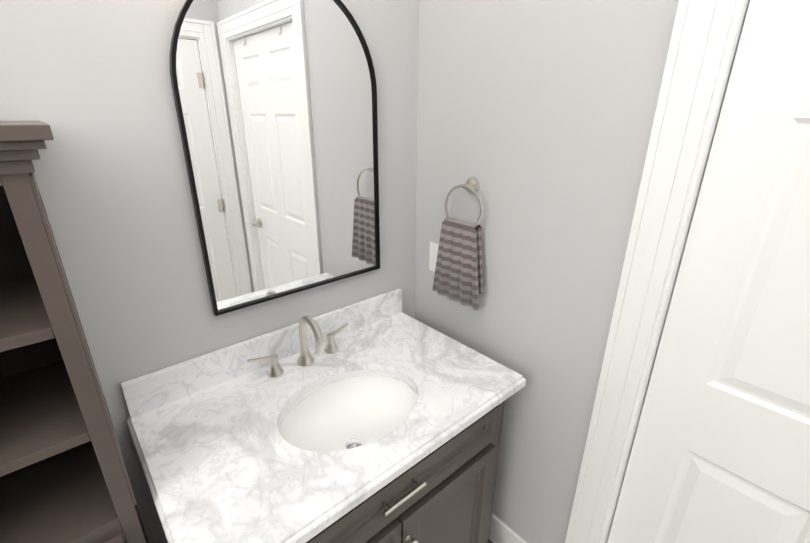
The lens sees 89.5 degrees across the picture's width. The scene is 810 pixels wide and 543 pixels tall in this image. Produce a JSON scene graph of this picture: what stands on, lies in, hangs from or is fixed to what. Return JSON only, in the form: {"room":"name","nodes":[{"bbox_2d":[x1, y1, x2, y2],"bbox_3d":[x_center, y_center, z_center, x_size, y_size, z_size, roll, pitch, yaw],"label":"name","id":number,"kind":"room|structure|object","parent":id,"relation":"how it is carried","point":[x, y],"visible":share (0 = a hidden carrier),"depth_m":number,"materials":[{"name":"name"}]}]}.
{"room":"bathroom","nodes":[
{"label":"bathroom","id":0,"kind":"room"},
{"bbox_2d":[0,0,418,542],"bbox_3d":[-1.619,0.132,0.235,4.560,2.830,0.120,-17,27,-38],"label":"wall","id":1,"kind":"structure","parent":0,"point":[89,82],"depth_m":0.98,"materials":[{"name":"grey paint"}]},
{"bbox_2d":[170,0,379,315],"bbox_3d":[-0.315,-0.356,1.172,0.585,0.880,0.018,-17,27,-38],"label":"mirror","id":2,"kind":"object","parent":1,"relation":"attached to","point":[276,106],"visible":0.96,"depth_m":1.14,"materials":[{"name":"black metal"}]},
{"bbox_2d":[414,0,678,542],"bbox_3d":[0.375,-0.253,1.260,0.120,2.830,0.868,-17,27,-38],"label":"wall","id":3,"kind":"structure","parent":0,"point":[535,118],"depth_m":1.20,"materials":[{"name":"grey paint"}]},
{"bbox_2d":[429,242,438,271],"bbox_3d":[0.118,-0.050,1.545,0.008,0.115,0.070,-17,27,-38],"label":"outlet","id":4,"kind":"object","parent":3,"relation":"attached to","point":[433,255],"visible":0.6,"depth_m":1.55,"materials":[{"name":"white plastic"}]},
{"bbox_2d":[432,177,483,310],"bbox_3d":[0.194,-0.102,1.380,0.073,0.421,0.216,-17,27,-38],"label":"towel ring","id":5,"kind":"object","parent":3,"relation":"attached to","point":[458,275],"visible":1,"depth_m":1.37,"materials":[{"name":"grey fabric"}]},
{"bbox_2d":[489,513,526,542],"bbox_3d":[0.289,1.013,1.736,0.014,0.125,0.779,-17,27,-38],"label":"baseboard","id":6,"kind":"structure","parent":3,"relation":"attached to","point":[501,531],"depth_m":1.60,"materials":[{"name":"white"}]},
{"bbox_3d":[-0.580,1.913,-0.354,4.560,0.060,3.290,-17,27,-38],"label":"floor","id":7,"kind":"structure","parent":0,"visible":0},
{"bbox_2d":[0,121,148,542],"bbox_3d":[-0.817,0.571,0.795,0.566,1.615,0.389,-17,27,-38],"label":"linen cabinet","id":8,"kind":"object","parent":7,"relation":"on","point":[64,477],"visible":1,"depth_m":0.77,"materials":[{"name":"paint"}]},
{"bbox_2d":[120,288,525,542],"bbox_3d":[-0.183,0.716,1.304,0.958,0.985,0.594,-17,27,-38],"label":"bathroom vanity","id":9,"kind":"object","parent":7,"relation":"on","point":[383,424],"visible":1,"depth_m":1.12,"materials":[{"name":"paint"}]},
{"bbox_2d":[247,315,348,377],"bbox_3d":[-0.291,0.217,1.252,0.352,0.181,0.143,-17,27,-38],"label":"faucet","id":10,"kind":"object","parent":9,"relation":"on","point":[306,358],"visible":1,"depth_m":1.25,"materials":[{"name":"silver metal"}]},
{"bbox_3d":[0.960,-0.974,0.275,0.120,0.768,0.888,-17,27,-38],"label":"wall","id":11,"kind":"structure","parent":0,"visible":0},
{"bbox_2d":[565,0,749,542],"bbox_3d":[0.945,0.306,0.763,0.138,2.151,1.063,-17,27,-38],"label":"door frame","id":12,"kind":"structure","parent":11,"relation":"attached to","point":[704,43],"depth_m":0.95,"materials":[{"name":"white wood"}]},
{"bbox_2d":[607,0,809,542],"bbox_3d":[0.919,0.361,0.758,0.100,2.037,0.850,-17,27,-38],"label":"door","id":13,"kind":"structure","parent":11,"relation":"in","point":[720,451],"depth_m":0.90,"materials":[{"name":"white wood"}]}
]}

